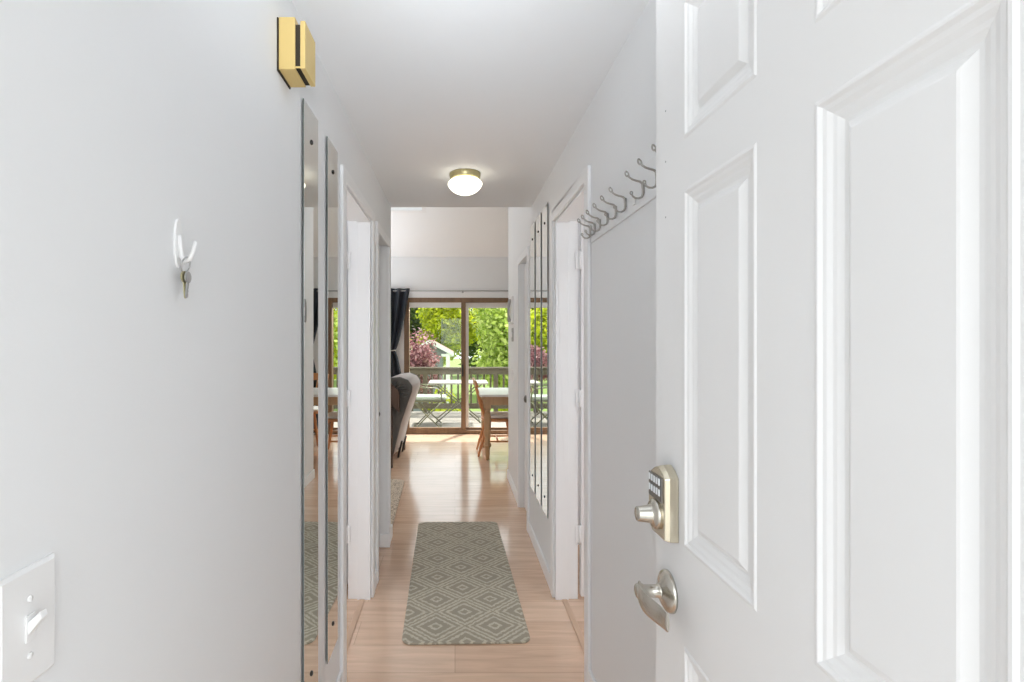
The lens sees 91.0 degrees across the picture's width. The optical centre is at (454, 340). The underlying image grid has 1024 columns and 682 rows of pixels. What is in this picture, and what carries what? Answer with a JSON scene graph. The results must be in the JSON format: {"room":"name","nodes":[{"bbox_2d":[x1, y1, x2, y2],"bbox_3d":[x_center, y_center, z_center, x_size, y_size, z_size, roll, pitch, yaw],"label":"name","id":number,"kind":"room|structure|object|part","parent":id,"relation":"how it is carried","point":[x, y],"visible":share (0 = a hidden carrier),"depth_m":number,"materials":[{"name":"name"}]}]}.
{"room":"entrance hallway","nodes":[
{"label":"entrance hallway","id":0,"kind":"room"},
{"bbox_2d":[0,0,390,681],"bbox_3d":[-0.515,0.220,1.762,0.120,2.335,3.565,0,0,0],"label":"wall","id":1,"kind":"structure","parent":0,"point":[151,435],"depth_m":0.77,"materials":[{"name":"paint"}]},
{"bbox_2d":[0,553,54,681],"bbox_3d":[-0.444,0.302,0.528,0.022,0.126,0.072,0,0,0],"label":"light switch","id":2,"kind":"object","parent":1,"relation":"attached to","point":[27,595],"visible":1,"depth_m":0.52,"materials":[{"name":"white plastic"}]},
{"bbox_2d":[173,219,197,267],"bbox_3d":[-0.438,-0.160,0.818,0.034,0.080,0.023,0,0,0],"label":"hook","id":3,"kind":"object","parent":1,"relation":"attached to","point":[178,250],"visible":0.99,"depth_m":0.81,"materials":[{"name":"white plastic"}]},
{"bbox_3d":[-0.453,-0.160,0.818,0.004,0.080,0.023,0,0,0],"label":"plate","id":4,"kind":"part","parent":3,"relation":"part of","materials":[{"name":"white plastic"}]},
{"bbox_2d":[180,256,191,297],"bbox_3d":[-0.441,-0.104,0.818,0.008,0.068,0.027,0,0,0],"label":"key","id":5,"kind":"object","parent":3,"relation":"hanging from","point":[185,277],"visible":1,"depth_m":0.81,"materials":[{"name":"metal"}]},
{"bbox_2d":[277,17,314,88],"bbox_3d":[-0.419,-0.760,1.325,0.072,0.138,0.098,0,0,0],"label":"door chime","id":6,"kind":"object","parent":1,"relation":"attached to","point":[295,42],"visible":1,"depth_m":1.28,"materials":[{"name":"plastic"}]},
{"bbox_3d":[-0.453,-0.759,1.325,0.004,0.136,0.098,0,0,0],"label":"plate","id":7,"kind":"part","parent":6,"relation":"part of","materials":[{"name":"gold metal"}]},
{"bbox_2d":[303,98,317,681],"bbox_3d":[-0.446,0.208,1.556,0.010,1.852,0.152,0,0,0],"label":"wall mirror","id":8,"kind":"object","parent":1,"relation":"attached to","point":[310,123],"visible":1,"depth_m":1.53,"materials":[{"name":"silver metal"}]},
{"bbox_2d":[327,136,337,663],"bbox_3d":[-0.446,0.208,1.830,0.010,1.852,0.150,0,0,0],"label":"wall mirror","id":9,"kind":"object","parent":1,"relation":"attached to","point":[332,154],"visible":1,"depth_m":1.81,"materials":[{"name":"silver metal"}]},
{"bbox_2d":[347,252,349,542],"bbox_3d":[-0.888,0.366,2.697,0.650,2.018,0.049,0,0,0],"label":"door","id":10,"kind":"structure","parent":1,"relation":"in","point":[348,253],"depth_m":2.68,"materials":[{"name":"paint"}]},
{"bbox_2d":[340,164,374,681],"bbox_3d":[-0.448,0.343,2.368,0.015,2.089,0.789,0,0,0],"label":"trim","id":11,"kind":"structure","parent":1,"relation":"attached to","point":[346,181],"depth_m":1.99,"materials":[{"name":"paint"}]},
{"bbox_2d":[347,188,370,599],"bbox_3d":[-0.514,0.364,2.368,0.121,2.045,0.667,0,0,0],"label":"trim","id":12,"kind":"structure","parent":1,"relation":"attached to","point":[359,224],"depth_m":2.68,"materials":[{"name":"paint"}]},
{"bbox_2d":[375,221,390,583],"bbox_3d":[-0.448,0.349,3.135,0.015,2.076,0.570,0,0,0],"label":"trim","id":13,"kind":"structure","parent":1,"relation":"attached to","point":[379,230],"depth_m":2.88,"materials":[{"name":"paint"}]},
{"bbox_2d":[380,534,389,547],"bbox_3d":[-0.471,1.342,3.361,0.068,0.090,0.013,0,0,0],"label":"trim","id":14,"kind":"structure","parent":1,"relation":"attached to","point":[384,538],"depth_m":3.35,"materials":[{"name":"paint"}]},
{"bbox_2d":[391,207,507,256],"bbox_3d":[-0.300,-1.819,5.950,8.000,1.828,5.100,0,0,0],"label":"ceiling","id":15,"kind":"structure","parent":0,"point":[440,231],"depth_m":6.77,"materials":[{"name":"paint"}]},
{"bbox_2d":[391,207,426,212],"bbox_3d":[-1.130,-1.897,5.747,1.540,0.540,1.195,0,0,0],"label":"window","id":16,"kind":"structure","parent":15,"relation":"attached to","point":[393,209],"depth_m":6.29,"materials":[{"name":"paint"}]},
{"bbox_2d":[391,257,507,372],"bbox_3d":[-0.300,0.057,7.530,7.800,2.660,0.140,0,0,0],"label":"wall","id":17,"kind":"structure","parent":0,"point":[414,273],"depth_m":7.46,"materials":[{"name":"paint"}]},
{"bbox_2d":[393,290,507,292],"bbox_3d":[0.160,-0.725,7.398,3.216,0.074,0.124,0,0,0],"label":"curtain rod","id":18,"kind":"object","parent":17,"relation":"attached to","point":[393,290],"visible":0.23,"depth_m":7.35,"materials":[{"name":"grey plastic"}]},
{"bbox_2d":[391,288,409,376],"bbox_3d":[-0.966,0.292,7.362,0.607,2.130,0.112,0,0,-2],"label":"curtain","id":19,"kind":"object","parent":18,"relation":"hanging from","point":[399,299],"visible":0.13,"depth_m":7.35,"materials":[{"name":"fabric"}]},
{"bbox_3d":[0.160,-0.738,7.360,3.120,0.018,0.018,0,0,0],"label":"rod","id":20,"kind":"part","parent":18,"relation":"part of","materials":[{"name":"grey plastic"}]},
{"bbox_2d":[404,298,507,433],"bbox_3d":[0.130,0.372,7.505,1.780,2.035,0.130,0,0,0],"label":"door","id":21,"kind":"structure","parent":17,"relation":"in","point":[464,304],"depth_m":7.46,"materials":[{"name":"brown wood"}]},
{"bbox_3d":[-0.296,1.312,7.482,0.777,0.040,0.040,0,0,0],"label":"rail","id":22,"kind":"part","parent":21,"relation":"part of","materials":[{"name":"brown wood"}]},
{"bbox_3d":[0.552,1.315,7.524,0.785,0.033,0.035,0,0,0],"label":"rail","id":23,"kind":"part","parent":21,"relation":"part of","materials":[{"name":"brown wood"}]},
{"bbox_2d":[408,293,507,297],"bbox_3d":[0.130,-0.681,7.453,1.820,0.073,0.014,0,0,0],"label":"trim","id":24,"kind":"structure","parent":17,"relation":"attached to","point":[411,295],"depth_m":7.45,"materials":[{"name":"paint"}]},
{"bbox_2d":[347,434,583,681],"bbox_3d":[-0.250,1.417,3.775,7.900,0.060,7.650,0,0,0],"label":"floor","id":25,"kind":"structure","parent":0,"point":[444,476],"depth_m":2.78,"materials":[{"name":"laminate"}]},
{"bbox_2d":[391,479,403,523],"bbox_3d":[-0.800,1.381,4.280,0.640,0.012,1.400,0,0,-1],"label":"rug","id":26,"kind":"object","parent":25,"relation":"on","point":[396,484],"visible":0.17,"depth_m":4.48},
{"bbox_2d":[391,372,420,467],"bbox_3d":[-1.024,0.893,5.937,1.148,0.993,0.945,0,0,3],"label":"armchair","id":27,"kind":"object","parent":25,"relation":"on","point":[405,387],"visible":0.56,"depth_m":5.51,"materials":[{"name":"beige fabric"}]},
{"bbox_3d":[-0.693,1.037,5.466,0.022,0.700,0.022,0,0,25],"label":"arm post","id":28,"kind":"part","parent":27,"relation":"part of","materials":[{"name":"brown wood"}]},
{"bbox_3d":[-1.029,0.648,5.481,0.847,0.377,0.035,0,0,3],"label":"arm panel","id":29,"kind":"part","parent":27,"relation":"part of","materials":[{"name":"brown wood"}]},
{"bbox_3d":[-0.654,1.286,5.950,0.070,0.206,0.040,0,0,3],"label":"leg","id":30,"kind":"part","parent":27,"relation":"part of","materials":[{"name":"black wood"}]},
{"bbox_3d":[-0.695,0.838,5.533,0.446,0.883,0.047,0,0,3],"label":"panel","id":31,"kind":"part","parent":27,"relation":"part of","materials":[{"name":"grey fabric"}]},
{"bbox_3d":[-0.637,1.286,6.269,0.070,0.206,0.040,0,0,3],"label":"leg","id":32,"kind":"part","parent":27,"relation":"part of","materials":[{"name":"black wood"}]},
{"bbox_2d":[402,522,529,644],"bbox_3d":[0.037,1.382,3.048,0.596,0.009,1.530,0,0,-1],"label":"runner rug","id":33,"kind":"object","parent":25,"relation":"on","point":[462,589],"visible":1,"depth_m":2.76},
{"bbox_2d":[472,377,507,456],"bbox_3d":[0.477,0.923,6.200,0.528,0.935,0.450,0,0,0],"label":"dining chair","id":34,"kind":"object","parent":25,"relation":"on","point":[481,439],"visible":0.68,"depth_m":6.03,"materials":[{"name":"brown wood"}]},
{"bbox_3d":[0.247,0.503,6.200,0.069,0.097,0.450,0,0,0],"label":"crest rail","id":35,"kind":"part","parent":34,"relation":"part of","materials":[{"name":"brown wood"}]},
{"bbox_3d":[0.341,1.177,6.370,0.162,0.427,0.042,0,0,29],"label":"leg","id":36,"kind":"part","parent":34,"relation":"part of","materials":[{"name":"brown wood"}]},
{"bbox_3d":[0.312,0.737,6.023,0.146,0.426,0.032,0,0,-27],"label":"post","id":37,"kind":"part","parent":34,"relation":"part of","materials":[{"name":"brown wood"}]},
{"bbox_3d":[0.341,1.177,6.030,0.162,0.427,0.042,0,0,-29],"label":"leg","id":38,"kind":"part","parent":34,"relation":"part of","materials":[{"name":"brown wood"}]},
{"bbox_3d":[0.525,0.955,6.200,0.410,0.035,0.430,0,0,0],"label":"seat","id":39,"kind":"part","parent":34,"relation":"part of","materials":[{"name":"brown wood"}]},
{"bbox_2d":[490,412,507,418],"bbox_3d":[0.537,0.916,6.200,0.360,0.040,0.390,0,0,0],"label":"seat cushion","id":40,"kind":"object","parent":34,"relation":"on","point":[496,415],"visible":0.6,"depth_m":6.04,"materials":[{"name":"beige fabric"}]},
{"bbox_2d":[478,388,507,459],"bbox_3d":[1.117,1.002,6.185,1.665,0.770,0.870,0,0,0],"label":"dining table","id":41,"kind":"object","parent":25,"relation":"on","point":[489,396],"visible":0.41,"depth_m":5.80,"materials":[{"name":"brown wood"}]},
{"bbox_3d":[0.380,1.016,6.535,0.086,0.742,0.085,0,0,0],"label":"leg","id":42,"kind":"part","parent":41,"relation":"part of","materials":[{"name":"brown wood"}]},
{"bbox_3d":[0.380,1.016,5.835,0.086,0.742,0.085,0,0,0],"label":"leg","id":43,"kind":"part","parent":41,"relation":"part of","materials":[{"name":"brown wood"}]},
{"bbox_2d":[347,216,583,583],"bbox_3d":[0.250,0.220,2.520,6.500,2.335,4.880,0,0,0],"label":"wall","id":44,"kind":"structure","parent":0,"point":[582,216],"depth_m":3.40,"materials":[{"name":"paint"}]},
{"bbox_2d":[347,599,364,649],"bbox_3d":[-0.497,1.384,2.368,0.030,0.006,0.617,0,0,0],"label":"trim","id":45,"kind":"structure","parent":44,"relation":"attached to","point":[353,623],"depth_m":2.46,"materials":[{"name":"brown wood"}]},
{"bbox_2d":[336,524,392,681],"bbox_3d":[-2.321,1.345,1.820,3.757,0.085,3.480,0,0,0],"label":"baseboard","id":46,"kind":"structure","parent":44,"relation":"attached to","point":[340,676],"depth_m":2.79,"materials":[{"name":"paint"}]},
{"bbox_2d":[507,469,595,681],"bbox_3d":[2.064,1.343,2.578,3.072,0.088,4.995,0,0,0],"label":"baseboard","id":47,"kind":"structure","parent":44,"relation":"attached to","point":[539,553],"depth_m":3.20,"materials":[{"name":"paint"}]},
{"bbox_2d":[562,599,583,651],"bbox_3d":[0.587,1.384,2.368,0.030,0.006,0.617,0,0,0],"label":"trim","id":48,"kind":"structure","parent":44,"relation":"attached to","point":[576,627],"depth_m":2.44,"materials":[{"name":"brown wood"}]},
{"bbox_2d":[292,0,648,206],"bbox_3d":[0.300,-0.998,1.748,6.600,0.100,3.595,0,0,0],"label":"ceiling","id":49,"kind":"structure","parent":0,"point":[428,90],"depth_m":1.82,"materials":[{"name":"paint"}]},
{"bbox_2d":[448,168,481,195],"bbox_3d":[0.057,-0.888,2.834,0.195,0.120,0.195,0,0,0],"label":"ceiling lamp","id":50,"kind":"object","parent":49,"relation":"attached to","point":[464,181],"visible":1,"depth_m":2.77,"materials":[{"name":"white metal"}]},
{"bbox_2d":[508,0,655,681],"bbox_3d":[0.600,-0.663,2.520,0.120,4.100,5.080,0,0,0],"label":"wall","id":51,"kind":"structure","parent":0,"point":[617,128],"depth_m":1.67,"materials":[{"name":"paint"}]},
{"bbox_2d":[507,296,512,323],"bbox_3d":[0.514,-0.285,4.660,0.052,0.255,0.090,0,0,0],"label":"handset","id":52,"kind":"object","parent":51,"relation":"attached to","point":[510,301],"visible":1,"depth_m":4.65,"materials":[{"name":"white plastic"}]},
{"bbox_2d":[511,328,513,340],"bbox_3d":[0.533,-0.058,4.660,0.014,0.125,0.100,0,0,0],"label":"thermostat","id":53,"kind":"object","parent":51,"relation":"attached to","point":[512,329],"visible":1,"depth_m":4.63,"materials":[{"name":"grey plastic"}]},
{"bbox_2d":[517,246,529,531],"bbox_3d":[0.532,0.349,3.917,0.015,2.076,0.615,0,0,0],"label":"trim","id":54,"kind":"structure","parent":51,"relation":"attached to","point":[526,253],"depth_m":3.67,"materials":[{"name":"paint"}]},
{"bbox_2d":[524,264,526,511],"bbox_3d":[0.565,0.374,3.917,0.092,2.005,0.485,0,0,0],"label":"door","id":55,"kind":"structure","parent":51,"relation":"in","point":[525,342],"depth_m":4.08,"materials":[{"name":"paint"}]},
{"bbox_2d":[530,222,534,493],"bbox_3d":[0.531,0.112,3.435,0.010,1.820,0.180,0,0,0],"label":"wall mirror","id":56,"kind":"object","parent":51,"relation":"attached to","point":[532,229],"visible":1,"depth_m":3.43,"materials":[{"name":"silver metal"}]},
{"bbox_2d":[536,213,540,504],"bbox_3d":[0.531,0.112,3.195,0.010,1.820,0.180,0,0,0],"label":"wall mirror","id":57,"kind":"object","parent":51,"relation":"attached to","point":[538,220],"visible":1,"depth_m":3.18,"materials":[{"name":"silver metal"}]},
{"bbox_2d":[542,203,547,517],"bbox_3d":[0.531,0.112,2.965,0.010,1.820,0.166,0,0,0],"label":"wall mirror","id":58,"kind":"object","parent":51,"relation":"attached to","point":[545,209],"visible":1,"depth_m":2.94,"materials":[{"name":"silver metal"}]},
{"bbox_2d":[555,187,583,599],"bbox_3d":[0.600,0.364,2.368,0.121,2.045,0.667,0,0,0],"label":"trim","id":59,"kind":"structure","parent":51,"relation":"attached to","point":[566,224],"depth_m":2.68,"materials":[{"name":"paint"}]},
{"bbox_2d":[550,165,590,681],"bbox_3d":[0.532,0.343,2.368,0.015,2.089,0.775,0,0,0],"label":"trim","id":60,"kind":"structure","parent":51,"relation":"attached to","point":[584,179],"depth_m":2.03,"materials":[{"name":"paint"}]},
{"bbox_2d":[576,221,583,596],"bbox_3d":[0.973,0.366,2.697,0.650,2.018,0.049,0,0,0],"label":"door","id":61,"kind":"structure","parent":51,"relation":"in","point":[579,255],"depth_m":2.69,"materials":[{"name":"paint"}]},
{"bbox_2d":[577,144,655,242],"bbox_3d":[0.509,-0.442,1.298,0.061,0.113,1.355,0,0,0],"label":"rail","id":62,"kind":"object","parent":51,"relation":"attached to","point":[639,190],"visible":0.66,"depth_m":1.56,"materials":[{"name":"paint"}]},
{"label":"outside","id":63,"kind":"structure","parent":0,"visible":0},
{"bbox_2d":[410,411,507,426],"bbox_3d":[0.400,1.502,9.090,7.600,0.030,2.940,0,0,0],"label":"deck","id":64,"kind":"object","parent":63,"point":[453,418],"visible":0.15,"depth_m":9.35,"materials":[{"name":"grey wood"}]},
{"bbox_2d":[414,384,444,426],"bbox_3d":[-0.526,0.972,8.720,0.692,1.029,0.544,0,0,0],"label":"patio chair","id":65,"kind":"object","parent":64,"relation":"on","point":[441,391],"visible":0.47,"depth_m":8.47,"materials":[{"name":"metal"}]},
{"bbox_3d":[-0.552,0.984,8.460,0.638,0.999,0.022,0,0,0],"label":"leg","id":66,"kind":"part","parent":65,"relation":"part of","materials":[{"name":"metal"}]},
{"bbox_3d":[-0.466,1.253,8.460,0.508,0.467,0.022,0,0,0],"label":"leg","id":67,"kind":"part","parent":65,"relation":"part of","materials":[{"name":"metal"}]},
{"bbox_3d":[-0.450,1.027,8.720,0.540,0.030,0.490,0,0,0],"label":"seat","id":68,"kind":"part","parent":65,"relation":"part of","materials":[{"name":"metal"}]},
{"bbox_3d":[-0.552,0.984,8.980,0.638,0.999,0.022,0,0,0],"label":"leg","id":69,"kind":"part","parent":65,"relation":"part of","materials":[{"name":"metal"}]},
{"bbox_2d":[416,394,446,399],"bbox_3d":[-0.425,0.979,8.720,0.550,0.064,0.480,0,0,0],"label":"seat cushion","id":70,"kind":"object","parent":65,"relation":"on","point":[419,396],"visible":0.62,"depth_m":8.49,"materials":[{"name":"white fabric"}]},
{"bbox_3d":[-0.504,0.892,8.460,0.593,0.274,0.024,0,0,0],"label":"armrest","id":71,"kind":"part","parent":65,"relation":"part of","materials":[{"name":"metal"}]},
{"bbox_3d":[-0.504,0.892,8.980,0.593,0.274,0.024,0,0,0],"label":"armrest","id":72,"kind":"part","parent":65,"relation":"part of","materials":[{"name":"metal"}]},
{"bbox_2d":[428,380,487,422],"bbox_3d":[0.060,1.117,9.300,1.080,0.739,0.640,0,0,0],"label":"patio table","id":73,"kind":"object","parent":64,"relation":"on","point":[435,382],"visible":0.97,"depth_m":9.06,"materials":[{"name":"metal"}]},
{"bbox_3d":[0.070,1.132,9.538,0.834,0.707,0.022,0,0,0],"label":"leg","id":74,"kind":"part","parent":73,"relation":"part of","materials":[{"name":"metal"}]},
{"bbox_3d":[0.050,1.132,9.062,0.834,0.707,0.022,0,0,0],"label":"leg","id":75,"kind":"part","parent":73,"relation":"part of","materials":[{"name":"metal"}]},
{"bbox_3d":[0.050,1.132,9.562,0.834,0.707,0.022,0,0,0],"label":"leg","id":76,"kind":"part","parent":73,"relation":"part of","materials":[{"name":"metal"}]},
{"bbox_3d":[0.070,1.132,9.038,0.834,0.707,0.022,0,0,0],"label":"leg","id":77,"kind":"part","parent":73,"relation":"part of","materials":[{"name":"metal"}]},
{"bbox_2d":[410,367,507,412],"bbox_3d":[0.400,1.016,10.420,7.600,0.942,0.140,0,0,0],"label":"deck railing","id":78,"kind":"object","parent":64,"relation":"on","point":[425,371],"visible":0.21,"depth_m":10.39,"materials":[{"name":"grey wood"}]},
{"bbox_3d":[-0.620,1.035,10.428,0.090,0.904,0.105,0,0,0],"label":"post","id":79,"kind":"part","parent":78,"relation":"part of","materials":[{"name":"brown wood"}]},
{"bbox_3d":[0.400,0.639,10.410,7.600,0.115,0.040,0,0,0],"label":"rail","id":80,"kind":"part","parent":78,"relation":"part of","materials":[{"name":"brown wood"}]},
{"bbox_3d":[0.400,1.352,10.410,7.600,0.110,0.040,0,0,0],"label":"rail","id":81,"kind":"part","parent":78,"relation":"part of","materials":[{"name":"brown wood"}]},
{"bbox_3d":[0.850,1.035,10.428,0.090,0.904,0.105,0,0,0],"label":"post","id":82,"kind":"part","parent":78,"relation":"part of","materials":[{"name":"brown wood"}]},
{"bbox_3d":[0.300,0.220,0.015,6.600,2.335,0.130,0,0,0],"label":"wall","id":83,"kind":"structure","parent":0,"visible":0},
{"bbox_2d":[634,0,1023,681],"bbox_3d":[0.352,0.366,0.490,0.110,2.018,0.773,0,0,0],"label":"door","id":84,"kind":"structure","parent":83,"relation":"in","point":[836,483],"depth_m":0.47,"materials":[{"name":"paint"}]},
{"bbox_3d":[0.306,0.415,0.781,0.014,0.036,0.103,0,0,-3],"label":"lever","id":85,"kind":"part","parent":84,"relation":"part of","materials":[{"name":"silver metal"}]},
{"bbox_3d":[0.345,0.412,0.824,0.016,0.067,0.067,0,0,0],"label":"lever handle","id":86,"kind":"part","parent":84,"relation":"part of","materials":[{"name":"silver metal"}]},
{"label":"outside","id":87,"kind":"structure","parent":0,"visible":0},
{"bbox_2d":[443,359,492,410],"bbox_3d":[0.000,4.687,68.850,140.000,0.200,122.300,0,0,0],"label":"ground","id":88,"kind":"structure","parent":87,"point":[453,363],"depth_m":50.41,"materials":[{"name":"green plant"}]},
{"bbox_2d":[410,308,425,343],"bbox_3d":[-6.593,-3.368,56.770,9.265,15.918,8.053,0,0,0],"label":"tree","id":89,"kind":"object","parent":88,"relation":"on","point":[414,321],"visible":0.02,"depth_m":56.62,"materials":[{"name":"green plant"}]},
{"bbox_2d":[410,327,441,410],"bbox_3d":[-1.853,1.992,22.137,2.309,5.197,2.455,0,0,-37],"label":"tree","id":90,"kind":"object","parent":88,"relation":"on","point":[420,356],"visible":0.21,"depth_m":21.73,"materials":[{"name":"pink plant"}]},
{"bbox_2d":[411,340,453,410],"bbox_3d":[-1.550,2.248,33.440,2.974,4.679,5.720,0,0,0],"label":"house","id":91,"kind":"structure","parent":88,"relation":"on","point":[441,350],"depth_m":31.00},
{"bbox_3d":[-0.434,2.675,30.765,0.240,3.823,0.230,0,0,0],"label":"porch post","id":92,"kind":"part","parent":91,"relation":"part of","materials":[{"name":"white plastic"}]},
{"bbox_2d":[428,387,460,410],"bbox_3d":[-0.404,3.086,16.595,2.122,3.199,1.753,0,0,0],"label":"shrub","id":93,"kind":"object","parent":88,"relation":"on","point":[436,390],"visible":0.03,"depth_m":16.45,"materials":[{"name":"green plant"}]},
{"bbox_2d":[415,308,482,365],"bbox_3d":[-0.424,-0.449,45.991,6.526,10.080,4.764,0,0,0],"label":"tree","id":94,"kind":"object","parent":88,"relation":"on","point":[444,323],"visible":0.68,"depth_m":44.81,"materials":[{"name":"green plant"}]},
{"bbox_2d":[458,308,487,375],"bbox_3d":[4.632,-2.516,65.951,11.737,15.208,8.486,0,0,-20],"label":"tree","id":95,"kind":"object","parent":88,"relation":"on","point":[472,349],"visible":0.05,"depth_m":63.63,"materials":[{"name":"green plant"}]},
{"bbox_2d":[472,308,493,366],"bbox_3d":[4.277,-0.347,43.990,5.609,9.876,4.921,0,0,-36],"label":"tree","id":96,"kind":"object","parent":88,"relation":"on","point":[472,308],"visible":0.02,"depth_m":43.28,"materials":[{"name":"green plant"}]},
{"bbox_2d":[469,308,507,387],"bbox_3d":[2.385,1.012,19.927,4.168,7.158,3.842,0,0,21],"label":"tree","id":97,"kind":"object","parent":88,"relation":"on","point":[494,327],"visible":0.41,"depth_m":19.39,"materials":[{"name":"green plant"}]}
]}

